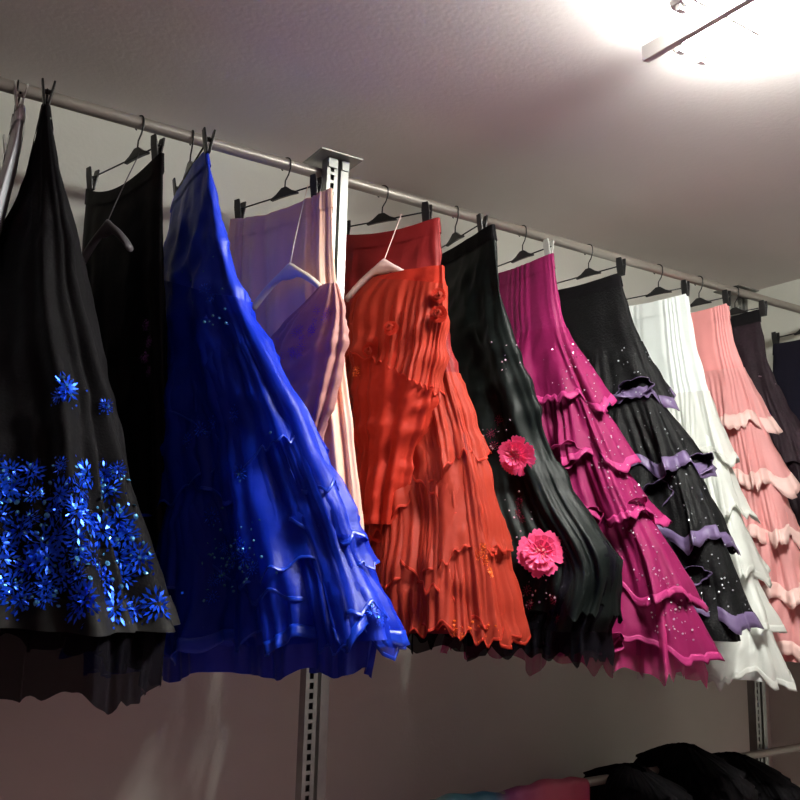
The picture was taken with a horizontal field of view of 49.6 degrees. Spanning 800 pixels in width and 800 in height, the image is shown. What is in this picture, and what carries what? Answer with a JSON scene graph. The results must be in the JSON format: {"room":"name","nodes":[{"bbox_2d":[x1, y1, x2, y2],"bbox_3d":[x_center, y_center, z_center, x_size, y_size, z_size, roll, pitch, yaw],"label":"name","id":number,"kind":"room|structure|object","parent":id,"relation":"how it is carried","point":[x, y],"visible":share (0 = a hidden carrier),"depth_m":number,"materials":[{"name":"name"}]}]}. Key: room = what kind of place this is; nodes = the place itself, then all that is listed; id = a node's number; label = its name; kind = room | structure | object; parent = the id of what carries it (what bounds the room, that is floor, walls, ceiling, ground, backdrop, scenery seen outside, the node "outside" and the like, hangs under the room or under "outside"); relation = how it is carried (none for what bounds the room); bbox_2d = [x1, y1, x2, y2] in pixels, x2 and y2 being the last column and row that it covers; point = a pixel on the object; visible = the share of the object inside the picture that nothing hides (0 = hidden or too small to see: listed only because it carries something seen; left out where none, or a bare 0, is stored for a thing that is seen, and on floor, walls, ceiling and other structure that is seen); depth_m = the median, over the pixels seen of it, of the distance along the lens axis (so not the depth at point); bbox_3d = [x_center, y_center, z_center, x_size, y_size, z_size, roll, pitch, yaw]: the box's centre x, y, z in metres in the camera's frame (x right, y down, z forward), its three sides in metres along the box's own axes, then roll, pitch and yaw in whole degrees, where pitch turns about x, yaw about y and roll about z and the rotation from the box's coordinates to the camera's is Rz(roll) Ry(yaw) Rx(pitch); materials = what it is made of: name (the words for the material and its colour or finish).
{"room":"clothing store","nodes":[
{"label":"clothing store","id":0,"kind":"room"},
{"bbox_2d":[0,91,771,799],"bbox_3d":[-0.832,0.494,2.533,6.190,2.960,0.120,8,-12,-32],"label":"wall","id":1,"kind":"structure","parent":0,"point":[430,724],"depth_m":2.85,"materials":[{"name":"paint"}]},
{"bbox_2d":[0,0,799,289],"bbox_3d":[0.624,-1.262,0.594,5.950,0.100,5.140,8,-12,-32],"label":"ceiling","id":2,"kind":"structure","parent":0,"point":[547,116],"depth_m":2.53,"materials":[{"name":"paint"}]},
{"bbox_2d":[642,0,799,65],"bbox_3d":[0.818,-0.922,1.905,0.260,0.106,0.640,8,-12,-32],"label":"ceiling lamp","id":3,"kind":"object","parent":2,"relation":"attached to","point":[715,14],"visible":1,"depth_m":2.03,"materials":[{"name":"white metal"}]},
{"bbox_2d":[751,279,799,786],"bbox_3d":[3.174,0.483,1.902,0.120,2.960,5.260,8,-12,-32],"label":"wall","id":4,"kind":"structure","parent":0,"point":[784,704],"depth_m":3.92,"materials":[{"name":"paint"}]},
{"bbox_2d":[498,743,799,793],"bbox_3d":[0.749,1.243,2.864,2.771,0.027,0.027,8,-12,-32],"label":"rail","id":5,"kind":"object","parent":4,"relation":"attached to","point":[601,779],"visible":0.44,"depth_m":3.22,"materials":[{"name":"metal"}]},
{"bbox_2d":[432,777,589,799],"bbox_3d":[0.335,1.417,2.567,0.602,0.528,0.059,8,-12,-32],"label":"draped shawl","id":6,"kind":"object","parent":5,"relation":"hanging from","point":[568,788],"visible":0.99,"depth_m":2.65,"materials":[{"name":"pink fabric"}]},
{"bbox_2d":[583,763,693,799],"bbox_3d":[0.755,1.474,2.756,0.264,0.585,0.577,8,-12,-32],"label":"garment","id":7,"kind":"object","parent":5,"relation":"hanging from","point":[625,781],"visible":0.87,"depth_m":2.74,"materials":[{"name":"black fabric"}]},
{"bbox_2d":[633,742,758,799],"bbox_3d":[0.983,1.484,2.898,0.255,0.625,0.583,8,-12,-32],"label":"garment","id":8,"kind":"object","parent":5,"relation":"hanging from","point":[704,775],"visible":0.78,"depth_m":2.84,"materials":[{"name":"black fabric"}]},
{"bbox_2d":[712,751,799,799],"bbox_3d":[1.196,1.541,3.034,0.256,0.570,0.584,8,-12,-32],"label":"garment","id":9,"kind":"object","parent":5,"relation":"hanging from","point":[770,784],"visible":0.51,"depth_m":2.94,"materials":[{"name":"black fabric"}]},
{"bbox_3d":[0.553,1.555,0.100,5.950,0.100,5.140,8,-12,-32],"label":"floor","id":10,"kind":"structure","parent":0,"visible":0},
{"bbox_2d":[295,147,362,799],"bbox_3d":[-0.228,0.567,2.298,0.135,2.565,0.125,8,-12,-32],"label":"post","id":11,"kind":"object","parent":10,"relation":"on","point":[311,765],"visible":0.31,"depth_m":2.25,"materials":[{"name":"metal"}]},
{"bbox_2d":[0,76,799,313],"bbox_3d":[0.036,-0.623,2.697,4.571,0.033,0.032,8,-12,-32],"label":"rail","id":12,"kind":"object","parent":11,"relation":"attached to","point":[34,93],"visible":0.88,"depth_m":2.58,"materials":[{"name":"metal"}]},
{"bbox_2d":[3,79,28,153],"bbox_3d":[-0.922,-0.702,2.075,0.030,0.150,0.322,7,-11,-28],"label":"hanger","id":13,"kind":"object","parent":12,"relation":"hanging from","point":[17,95],"visible":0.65,"depth_m":1.94,"materials":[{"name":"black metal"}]},
{"bbox_2d":[0,104,25,235],"bbox_3d":[-1.000,-0.093,1.820,0.316,1.162,0.606,8,-12,-32],"label":"skirt","id":14,"kind":"object","parent":13,"relation":"hanging from","point":[8,172],"visible":1,"depth_m":1.91,"materials":[{"name":"silver fabric"}]},
{"bbox_2d":[41,78,55,105],"bbox_3d":[-0.870,-0.693,2.120,0.030,0.150,0.442,6,-11,-24],"label":"hanger","id":15,"kind":"object","parent":12,"relation":"hanging from","point":[47,91],"visible":0.48,"depth_m":1.92,"materials":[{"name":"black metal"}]},
{"bbox_2d":[0,102,182,714],"bbox_3d":[-0.771,-0.040,1.829,0.836,1.252,0.497,-7,-13,40],"label":"skirt","id":16,"kind":"object","parent":15,"relation":"hanging from","point":[87,608],"visible":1,"depth_m":1.64,"materials":[{"name":"black fabric"}]},
{"bbox_2d":[0,572,12,599],"bbox_3d":[-0.700,0.320,1.494,0.061,0.062,0.040,8,-12,-32],"label":"flower","id":17,"kind":"object","parent":16,"relation":"on","point":[6,578],"depth_m":1.50,"materials":[{"name":"blue fabric"}]},
{"bbox_2d":[0,504,14,527],"bbox_3d":[-0.730,0.213,1.575,0.054,0.055,0.031,8,-12,-32],"label":"flower","id":18,"kind":"object","parent":16,"relation":"on","point":[7,511],"depth_m":1.59,"materials":[{"name":"blue fabric"}]},
{"bbox_2d":[0,475,18,511],"bbox_3d":[-0.742,0.171,1.603,0.066,0.074,0.040,8,-12,-32],"label":"flower","id":19,"kind":"object","parent":16,"relation":"on","point":[9,484],"depth_m":1.61,"materials":[{"name":"blue fabric"}]},
{"bbox_2d":[0,543,19,579],"bbox_3d":[-0.702,0.284,1.526,0.066,0.064,0.038,8,-12,-32],"label":"flower","id":20,"kind":"object","parent":16,"relation":"on","point":[9,552],"depth_m":1.53,"materials":[{"name":"blue fabric"}]},
{"bbox_2d":[0,530,19,559],"bbox_3d":[-0.715,0.259,1.542,0.072,0.062,0.044,8,-12,-32],"label":"flower","id":21,"kind":"object","parent":16,"relation":"on","point":[9,539],"depth_m":1.55,"materials":[{"name":"blue fabric"}]},
{"bbox_2d":[0,478,24,502],"bbox_3d":[-0.732,0.169,1.612,0.067,0.052,0.037,4,-10,-16],"label":"flower","id":22,"kind":"object","parent":16,"relation":"on","point":[12,490],"depth_m":1.61,"materials":[{"name":"blue fabric"}]},
{"bbox_2d":[0,455,24,482],"bbox_3d":[-0.739,0.132,1.637,0.055,0.058,0.027,8,-12,-32],"label":"flower","id":23,"kind":"object","parent":16,"relation":"on","point":[12,467],"depth_m":1.64,"materials":[{"name":"blue fabric"}]},
{"bbox_2d":[0,569,29,607],"bbox_3d":[-0.682,0.326,1.499,0.075,0.068,0.044,8,-12,-32],"label":"flower","id":24,"kind":"object","parent":16,"relation":"on","point":[14,583],"depth_m":1.51,"materials":[{"name":"blue fabric"}]},
{"bbox_2d":[0,582,34,620],"bbox_3d":[-0.659,0.346,1.490,0.055,0.064,0.035,8,-12,-32],"label":"flower","id":25,"kind":"object","parent":16,"relation":"on","point":[17,599],"depth_m":1.49,"materials":[{"name":"blue fabric"}]},
{"bbox_2d":[3,514,32,550],"bbox_3d":[-0.693,0.239,1.567,0.061,0.067,0.026,-2,-10,17],"label":"flower","id":26,"kind":"object","parent":16,"relation":"on","point":[17,528],"depth_m":1.57,"materials":[{"name":"blue fabric"}]},
{"bbox_2d":[14,541,45,579],"bbox_3d":[-0.658,0.285,1.531,0.068,0.072,0.030,-1,-10,12],"label":"flower","id":27,"kind":"object","parent":16,"relation":"on","point":[29,556],"depth_m":1.53,"materials":[{"name":"blue fabric"}]},
{"bbox_2d":[22,508,41,529],"bbox_3d":[-0.671,0.218,1.576,0.036,0.044,0.020,-3,-11,22],"label":"flower","id":28,"kind":"object","parent":16,"relation":"on","point":[31,517],"depth_m":1.58,"materials":[{"name":"blue fabric"}]},
{"bbox_2d":[24,486,44,505],"bbox_3d":[-0.675,0.176,1.600,0.038,0.039,0.022,3,-10,-10],"label":"flower","id":29,"kind":"object","parent":16,"relation":"on","point":[33,495],"depth_m":1.60,"materials":[{"name":"blue fabric"}]},
{"bbox_2d":[16,457,55,491],"bbox_3d":[-0.687,0.139,1.627,0.083,0.072,0.038,1,-10,1],"label":"flower","id":30,"kind":"object","parent":16,"relation":"on","point":[33,474],"depth_m":1.64,"materials":[{"name":"blue fabric"}]},
{"bbox_2d":[24,518,64,568],"bbox_3d":[-0.636,0.256,1.549,0.065,0.091,0.052,8,-12,-32],"label":"flower","id":31,"kind":"object","parent":16,"relation":"on","point":[44,538],"depth_m":1.55,"materials":[{"name":"blue fabric"}]},
{"bbox_2d":[29,532,62,574],"bbox_3d":[-0.625,0.273,1.538,0.063,0.076,0.045,8,-12,-32],"label":"flower","id":32,"kind":"object","parent":16,"relation":"on","point":[45,548],"depth_m":1.54,"materials":[{"name":"blue fabric"}]},
{"bbox_2d":[34,586,58,609],"bbox_3d":[-0.607,0.340,1.488,0.044,0.041,0.025,4,-10,-14],"label":"flower","id":33,"kind":"object","parent":16,"relation":"on","point":[45,597],"depth_m":1.49,"materials":[{"name":"blue fabric"}]},
{"bbox_2d":[33,572,64,599],"bbox_3d":[-0.612,0.327,1.505,0.052,0.053,0.037,8,-12,-32],"label":"flower","id":34,"kind":"object","parent":16,"relation":"on","point":[46,585],"depth_m":1.51,"materials":[{"name":"blue fabric"}]},
{"bbox_2d":[34,557,73,592],"bbox_3d":[-0.596,0.306,1.517,0.073,0.064,0.036,0,-10,9],"label":"flower","id":35,"kind":"object","parent":16,"relation":"on","point":[51,574],"depth_m":1.52,"materials":[{"name":"blue fabric"}]},
{"bbox_2d":[44,499,66,523],"bbox_3d":[-0.631,0.202,1.581,0.057,0.050,0.019,-4,-11,29],"label":"flower","id":36,"kind":"object","parent":16,"relation":"on","point":[59,516],"depth_m":1.58,"materials":[{"name":"blue fabric"}]},
{"bbox_2d":[44,513,73,557],"bbox_3d":[-0.616,0.243,1.555,0.071,0.080,0.026,-4,-11,29],"label":"flower","id":37,"kind":"object","parent":16,"relation":"on","point":[58,527],"depth_m":1.56,"materials":[{"name":"blue fabric"}]},
{"bbox_2d":[51,386,67,405],"bbox_3d":[-0.672,-0.008,1.703,0.040,0.043,0.021,1,-10,3],"label":"flower","id":38,"kind":"object","parent":16,"relation":"on","point":[59,394],"depth_m":1.71,"materials":[{"name":"blue fabric"}]},
{"bbox_2d":[46,475,72,512],"bbox_3d":[-0.627,0.175,1.597,0.072,0.078,0.022,-2,-11,21],"label":"flower","id":39,"kind":"object","parent":16,"relation":"on","point":[59,488],"depth_m":1.60,"materials":[{"name":"blue fabric"}]},
{"bbox_2d":[53,456,66,474],"bbox_3d":[-0.641,0.124,1.631,0.042,0.039,0.014,-4,-11,28],"label":"flower","id":40,"kind":"object","parent":16,"relation":"on","point":[59,462],"depth_m":1.63,"materials":[{"name":"blue fabric"}]},
{"bbox_2d":[55,371,87,408],"bbox_3d":[-0.653,-0.018,1.729,0.033,0.079,0.070,-4,-11,29],"label":"flower","id":41,"kind":"object","parent":16,"relation":"on","point":[71,387],"depth_m":1.73,"materials":[{"name":"blue fabric"}]},
{"bbox_2d":[53,490,90,526],"bbox_3d":[-0.596,0.197,1.573,0.075,0.067,0.050,8,-12,-32],"label":"flower","id":42,"kind":"object","parent":16,"relation":"on","point":[71,510],"depth_m":1.58,"materials":[{"name":"blue fabric"}]},
{"bbox_2d":[64,521,88,551],"bbox_3d":[-0.575,0.243,1.545,0.043,0.058,0.038,8,-12,-32],"label":"flower","id":43,"kind":"object","parent":16,"relation":"on","point":[76,533],"depth_m":1.55,"materials":[{"name":"blue fabric"}]},
{"bbox_2d":[69,561,86,586],"bbox_3d":[-0.559,0.302,1.499,0.038,0.045,0.022,0,-10,6],"label":"flower","id":44,"kind":"object","parent":16,"relation":"on","point":[77,569],"depth_m":1.50,"materials":[{"name":"blue fabric"}]},
{"bbox_2d":[68,542,87,564],"bbox_3d":[-0.566,0.272,1.524,0.041,0.045,0.026,2,-10,-1],"label":"flower","id":45,"kind":"object","parent":16,"relation":"on","point":[77,551],"depth_m":1.53,"materials":[{"name":"blue fabric"}]},
{"bbox_2d":[66,579,91,628],"bbox_3d":[-0.550,0.347,1.478,0.067,0.083,0.020,-5,-12,34],"label":"flower","id":46,"kind":"object","parent":16,"relation":"on","point":[78,591],"depth_m":1.48,"materials":[{"name":"blue fabric"}]},
{"bbox_2d":[69,472,88,503],"bbox_3d":[-0.596,0.166,1.624,0.034,0.064,0.070,-2,-10,16],"label":"flower","id":47,"kind":"object","parent":16,"relation":"on","point":[78,481],"depth_m":1.62,"materials":[{"name":"blue fabric"}]},
{"bbox_2d":[76,497,99,537],"bbox_3d":[-0.578,0.217,1.597,0.038,0.076,0.073,-1,-10,11],"label":"flower","id":48,"kind":"object","parent":16,"relation":"on","point":[87,508],"depth_m":1.60,"materials":[{"name":"blue fabric"}]},
{"bbox_2d":[74,455,101,488],"bbox_3d":[-0.603,0.139,1.661,0.027,0.066,0.085,-3,-11,25],"label":"flower","id":49,"kind":"object","parent":16,"relation":"on","point":[87,468],"depth_m":1.67,"materials":[{"name":"blue fabric"}]},
{"bbox_2d":[64,579,115,621],"bbox_3d":[-0.528,0.342,1.475,0.085,0.072,0.031,3,-10,-9],"label":"flower","id":50,"kind":"object","parent":16,"relation":"on","point":[87,602],"depth_m":1.48,"materials":[{"name":"blue fabric"}]},
{"bbox_2d":[82,541,99,566],"bbox_3d":[-0.548,0.279,1.551,0.030,0.054,0.063,-1,-10,14],"label":"flower","id":51,"kind":"object","parent":16,"relation":"on","point":[90,549],"depth_m":1.55,"materials":[{"name":"blue fabric"}]},
{"bbox_2d":[96,562,114,595],"bbox_3d":[-0.524,0.322,1.558,0.035,0.059,0.066,-4,-11,27],"label":"flower","id":52,"kind":"object","parent":16,"relation":"on","point":[105,571],"depth_m":1.55,"materials":[{"name":"blue fabric"}]},
{"bbox_2d":[99,399,112,414],"bbox_3d":[-0.598,0.013,1.762,0.030,0.036,0.013,8,-12,-32],"label":"flower","id":53,"kind":"object","parent":16,"relation":"on","point":[105,405],"depth_m":1.76,"materials":[{"name":"blue fabric"}]},
{"bbox_2d":[90,512,125,551],"bbox_3d":[-0.545,0.245,1.613,0.074,0.074,0.035,6,-11,-24],"label":"flower","id":54,"kind":"object","parent":16,"relation":"on","point":[107,532],"depth_m":1.62,"materials":[{"name":"blue fabric"}]},
{"bbox_2d":[99,458,116,483],"bbox_3d":[-0.575,0.141,1.690,0.047,0.057,0.019,0,-10,7],"label":"flower","id":55,"kind":"object","parent":16,"relation":"on","point":[107,466],"depth_m":1.69,"materials":[{"name":"blue fabric"}]},
{"bbox_2d":[101,472,126,504],"bbox_3d":[-0.560,0.171,1.677,0.061,0.066,0.024,2,-10,-2],"label":"flower","id":56,"kind":"object","parent":16,"relation":"on","point":[113,484],"depth_m":1.68,"materials":[{"name":"blue fabric"}]},
{"bbox_2d":[108,460,126,481],"bbox_3d":[-0.553,0.139,1.697,0.037,0.045,0.016,7,-11,-28],"label":"flower","id":57,"kind":"object","parent":16,"relation":"on","point":[116,468],"depth_m":1.70,"materials":[{"name":"blue fabric"}]},
{"bbox_2d":[104,585,136,628],"bbox_3d":[-0.492,0.365,1.531,0.072,0.074,0.050,8,-12,-32],"label":"flower","id":58,"kind":"object","parent":16,"relation":"on","point":[120,609],"depth_m":1.54,"materials":[{"name":"blue fabric"}]},
{"bbox_2d":[103,563,137,588],"bbox_3d":[-0.511,0.321,1.581,0.062,0.052,0.041,8,-12,-32],"label":"flower","id":59,"kind":"object","parent":16,"relation":"on","point":[115,575],"depth_m":1.58,"materials":[{"name":"blue fabric"}]},
{"bbox_2d":[106,501,138,536],"bbox_3d":[-0.531,0.226,1.647,0.071,0.070,0.036,4,-10,-13],"label":"flower","id":60,"kind":"object","parent":16,"relation":"on","point":[121,521],"depth_m":1.65,"materials":[{"name":"blue fabric"}]},
{"bbox_2d":[114,539,135,569],"bbox_3d":[-0.517,0.290,1.606,0.056,0.066,0.034,-3,-11,22],"label":"flower","id":61,"kind":"object","parent":16,"relation":"on","point":[124,549],"depth_m":1.61,"materials":[{"name":"blue fabric"}]},
{"bbox_2d":[110,520,143,554],"bbox_3d":[-0.516,0.258,1.631,0.067,0.069,0.032,4,-10,-14],"label":"flower","id":62,"kind":"object","parent":16,"relation":"on","point":[126,538],"depth_m":1.63,"materials":[{"name":"blue fabric"}]},
{"bbox_2d":[118,542,154,579],"bbox_3d":[-0.492,0.297,1.606,0.078,0.071,0.035,2,-10,-5],"label":"flower","id":63,"kind":"object","parent":16,"relation":"on","point":[134,559],"depth_m":1.61,"materials":[{"name":"blue fabric"}]},
{"bbox_2d":[126,595,151,624],"bbox_3d":[-0.475,0.377,1.553,0.057,0.051,0.028,1,-10,5],"label":"flower","id":64,"kind":"object","parent":16,"relation":"on","point":[138,607],"depth_m":1.56,"materials":[{"name":"blue fabric"}]},
{"bbox_2d":[125,585,182,622],"bbox_3d":[-0.443,0.368,1.565,0.104,0.068,0.038,8,-12,-32],"label":"flower","id":65,"kind":"object","parent":16,"relation":"on","point":[143,603],"depth_m":1.56,"materials":[{"name":"blue fabric"}]},
{"bbox_2d":[86,115,164,190],"bbox_3d":[-0.726,-0.661,2.280,0.332,0.150,0.030,-7,-13,40],"label":"hanger","id":66,"kind":"object","parent":12,"relation":"hanging from","point":[156,148],"visible":0.94,"depth_m":2.24,"materials":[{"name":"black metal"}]},
{"bbox_2d":[82,154,138,262],"bbox_3d":[-0.695,-0.489,2.166,0.220,0.314,0.095,-7,-13,40],"label":"hanger","id":67,"kind":"object","parent":66,"relation":"hanging from","point":[107,228],"visible":0.94,"depth_m":2.13,"materials":[{"name":"grey plastic"}]},
{"bbox_2d":[82,153,167,655],"bbox_3d":[-0.671,-0.018,2.110,0.532,1.193,0.104,-6,-12,36],"label":"skirt","id":68,"kind":"object","parent":66,"relation":"hanging from","point":[128,288],"visible":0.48,"depth_m":2.10,"materials":[{"name":"black fabric"}]},
{"bbox_2d":[172,127,215,194],"bbox_3d":[-0.547,-0.656,2.288,0.030,0.150,0.362,6,-11,-26],"label":"hanger","id":69,"kind":"object","parent":12,"relation":"hanging from","point":[205,138],"visible":0.7,"depth_m":2.21,"materials":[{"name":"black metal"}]},
{"bbox_2d":[142,151,409,682],"bbox_3d":[-0.404,0.024,2.029,1.050,1.291,0.385,-7,-13,41],"label":"skirt","id":70,"kind":"object","parent":69,"relation":"hanging from","point":[271,558],"visible":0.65,"depth_m":1.80,"materials":[{"name":"blue fabric"}]},
{"bbox_2d":[194,421,209,436],"bbox_3d":[-0.439,0.064,1.912,0.039,0.038,0.009,3,-10,-11],"label":"flower","id":71,"kind":"object","parent":70,"relation":"on","point":[201,428],"depth_m":1.91,"materials":[{"name":"blue fabric"}]},
{"bbox_2d":[233,464,246,484],"bbox_3d":[-0.336,0.155,1.797,0.044,0.045,0.012,-3,-11,25],"label":"flower","id":72,"kind":"object","parent":70,"relation":"on","point":[239,470],"depth_m":1.80,"materials":[{"name":"blue fabric"}]},
{"bbox_2d":[235,541,245,558],"bbox_3d":[-0.317,0.297,1.715,0.033,0.037,0.007,-4,-11,27],"label":"flower","id":73,"kind":"object","parent":70,"relation":"on","point":[240,546],"depth_m":1.72,"materials":[{"name":"blue fabric"}]},
{"bbox_2d":[237,545,252,569],"bbox_3d":[-0.307,0.311,1.706,0.041,0.049,0.008,-4,-11,26],"label":"flower","id":74,"kind":"object","parent":70,"relation":"on","point":[244,552],"depth_m":1.71,"materials":[{"name":"blue fabric"}]},
{"bbox_2d":[247,561,257,577],"bbox_3d":[-0.291,0.331,1.694,0.032,0.033,0.006,-1,-10,13],"label":"flower","id":75,"kind":"object","parent":70,"relation":"on","point":[252,566],"depth_m":1.70,"materials":[{"name":"blue fabric"}]},
{"bbox_2d":[366,601,378,617],"bbox_3d":[-0.052,0.394,1.625,0.026,0.030,0.015,4,-10,-12],"label":"flower","id":76,"kind":"object","parent":70,"relation":"on","point":[372,607],"depth_m":1.63,"materials":[{"name":"blue fabric"}]},
{"bbox_2d":[376,612,386,626],"bbox_3d":[-0.034,0.412,1.624,0.011,0.033,0.029,-7,-13,40],"label":"flower","id":77,"kind":"object","parent":70,"relation":"on","point":[381,617],"depth_m":1.63,"materials":[{"name":"blue fabric"}]},
{"bbox_2d":[234,157,322,217],"bbox_3d":[-0.352,-0.617,2.480,0.332,0.150,0.030,-6,-12,37],"label":"hanger","id":78,"kind":"object","parent":12,"relation":"hanging from","point":[315,186],"visible":0.91,"depth_m":2.45,"materials":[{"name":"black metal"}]},
{"bbox_2d":[252,185,321,311],"bbox_3d":[-0.276,-0.424,2.344,0.270,0.359,0.076,-6,-12,37],"label":"hanger","id":79,"kind":"object","parent":78,"relation":"hanging from","point":[290,271],"visible":0.92,"depth_m":2.31,"materials":[{"name":"white plastic"}]},
{"bbox_2d":[271,283,349,440],"bbox_3d":[-0.260,0.015,2.213,0.189,0.609,0.300,8,-12,-32],"label":"one shoulder top","id":80,"kind":"object","parent":79,"relation":"hanging from","point":[312,343],"visible":0.39,"depth_m":2.17,"materials":[{"name":"purple"}]},
{"bbox_2d":[228,188,363,529],"bbox_3d":[-0.302,-0.021,2.325,0.562,1.095,0.157,-6,-13,38],"label":"skirt","id":81,"kind":"object","parent":78,"relation":"hanging from","point":[261,246],"visible":0.37,"depth_m":2.35,"materials":[{"name":"purple fabric"}]},
{"bbox_2d":[346,185,432,234],"bbox_3d":[-0.044,-0.584,2.627,0.312,0.150,0.030,-4,-11,29],"label":"hanger","id":82,"kind":"object","parent":12,"relation":"hanging from","point":[426,209],"visible":0.78,"depth_m":2.61,"materials":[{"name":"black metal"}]},
{"bbox_2d":[345,214,402,301],"bbox_3d":[-0.023,-0.427,2.527,0.250,0.279,0.107,-5,-12,32],"label":"hanger","id":83,"kind":"object","parent":82,"relation":"hanging from","point":[384,266],"visible":0.89,"depth_m":2.49,"materials":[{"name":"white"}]},
{"bbox_2d":[346,265,449,524],"bbox_3d":[-0.013,-0.012,2.385,0.346,0.705,0.155,-5,-12,32],"label":"chiffon top","id":84,"kind":"object","parent":83,"relation":"hanging from","point":[399,322],"visible":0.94,"depth_m":2.34,"materials":[{"name":"red fabric"}]},
{"bbox_2d":[344,217,530,648],"bbox_3d":[0.070,0.064,2.430,0.603,1.208,0.374,-6,-12,37],"label":"skirt","id":85,"kind":"object","parent":82,"relation":"hanging from","point":[445,566],"visible":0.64,"depth_m":2.24,"materials":[{"name":"red fabric"}]},
{"bbox_2d":[441,206,487,248],"bbox_3d":[0.175,-0.551,2.782,0.030,0.150,0.362,6,-11,-26],"label":"hanger","id":86,"kind":"object","parent":12,"relation":"hanging from","point":[455,236],"visible":0.55,"depth_m":2.72,"materials":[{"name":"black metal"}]},
{"bbox_2d":[406,224,622,667],"bbox_3d":[0.265,0.122,2.569,0.305,1.266,0.849,11,-14,-43],"label":"skirt","id":87,"kind":"object","parent":86,"relation":"hanging from","point":[568,573],"visible":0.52,"depth_m":2.36,"materials":[{"name":"black fabric"}]},
{"bbox_2d":[498,225,553,266],"bbox_3d":[0.405,-0.518,2.938,0.030,0.150,0.302,8,-12,-35],"label":"hanger","id":88,"kind":"object","parent":12,"relation":"hanging from","point":[548,246],"visible":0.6,"depth_m":2.88,"materials":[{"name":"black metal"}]},
{"bbox_2d":[440,253,724,687],"bbox_3d":[0.507,0.171,2.684,0.925,1.309,0.372,-8,-14,44],"label":"skirt","id":89,"kind":"object","parent":88,"relation":"hanging from","point":[661,633],"visible":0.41,"depth_m":2.50,"materials":[{"name":"pink fabric"}]},
{"bbox_2d":[557,244,625,283],"bbox_3d":[0.659,-0.483,3.104,0.030,0.150,0.342,10,-13,-40],"label":"hanger","id":90,"kind":"object","parent":12,"relation":"hanging from","point":[620,263],"visible":0.56,"depth_m":3.04,"materials":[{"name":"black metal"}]},
{"bbox_2d":[558,273,763,641],"bbox_3d":[0.748,0.162,2.865,0.321,1.218,0.840,11,-14,-43],"label":"skirt","id":91,"kind":"object","parent":90,"relation":"hanging from","point":[672,471],"visible":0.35,"depth_m":2.71,"materials":[{"name":"black fabric"}]},
{"bbox_2d":[627,264,689,299],"bbox_3d":[0.956,-0.440,3.302,0.302,0.150,0.030,-8,-14,43],"label":"hanger","id":92,"kind":"object","parent":12,"relation":"hanging from","point":[685,285],"visible":0.66,"depth_m":3.25,"materials":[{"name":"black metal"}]},
{"bbox_2d":[601,294,796,691],"bbox_3d":[0.996,0.287,3.096,0.377,1.372,0.765,9,-13,-38],"label":"skirt","id":93,"kind":"object","parent":92,"relation":"hanging from","point":[665,327],"visible":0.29,"depth_m":2.94,"materials":[{"name":"white fabric"}]},
{"bbox_2d":[690,276,730,307],"bbox_3d":[1.169,-0.416,3.413,0.030,0.150,0.282,9,-13,-38],"label":"hanger","id":94,"kind":"object","parent":12,"relation":"hanging from","point":[726,295],"visible":0.56,"depth_m":3.36,"materials":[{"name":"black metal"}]},
{"bbox_2d":[691,304,799,662],"bbox_3d":[1.194,0.292,3.222,0.342,1.329,0.730,9,-12,-35],"label":"skirt","id":95,"kind":"object","parent":94,"relation":"hanging from","point":[764,479],"visible":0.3,"depth_m":3.06,"materials":[{"name":"pink fabric"}]},
{"bbox_2d":[730,286,767,316],"bbox_3d":[1.349,-0.390,3.537,0.030,0.150,0.302,10,-13,-40],"label":"hanger","id":96,"kind":"object","parent":12,"relation":"hanging from","point":[763,306],"visible":0.6,"depth_m":3.44,"materials":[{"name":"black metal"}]},
{"bbox_2d":[730,309,799,550],"bbox_3d":[1.369,0.269,3.375,0.272,1.262,0.659,8,-12,-32],"label":"skirt","id":97,"kind":"object","parent":96,"relation":"hanging from","point":[748,335],"visible":0.16,"depth_m":3.34,"materials":[{"name":"black fabric"}]},
{"bbox_2d":[771,329,799,344],"bbox_3d":[1.758,-0.336,3.783,0.030,0.150,0.302,7,-11,-28],"label":"hanger","id":98,"kind":"object","parent":12,"relation":"hanging from","point":[775,336],"visible":0.94,"depth_m":3.89,"materials":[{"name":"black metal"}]},
{"bbox_2d":[772,340,799,420],"bbox_3d":[1.795,0.325,3.576,0.193,1.242,0.712,8,-12,-32],"label":"skirt","id":99,"kind":"object","parent":98,"relation":"hanging from","point":[786,355],"visible":0.3,"depth_m":3.79,"materials":[{"name":"black fabric"}]},
{"bbox_2d":[713,284,768,765],"bbox_3d":[1.382,0.804,3.421,0.135,2.565,0.125,8,-12,-32],"label":"post","id":100,"kind":"object","parent":10,"relation":"on","point":[756,691],"visible":0.22,"depth_m":3.33,"materials":[{"name":"metal"}]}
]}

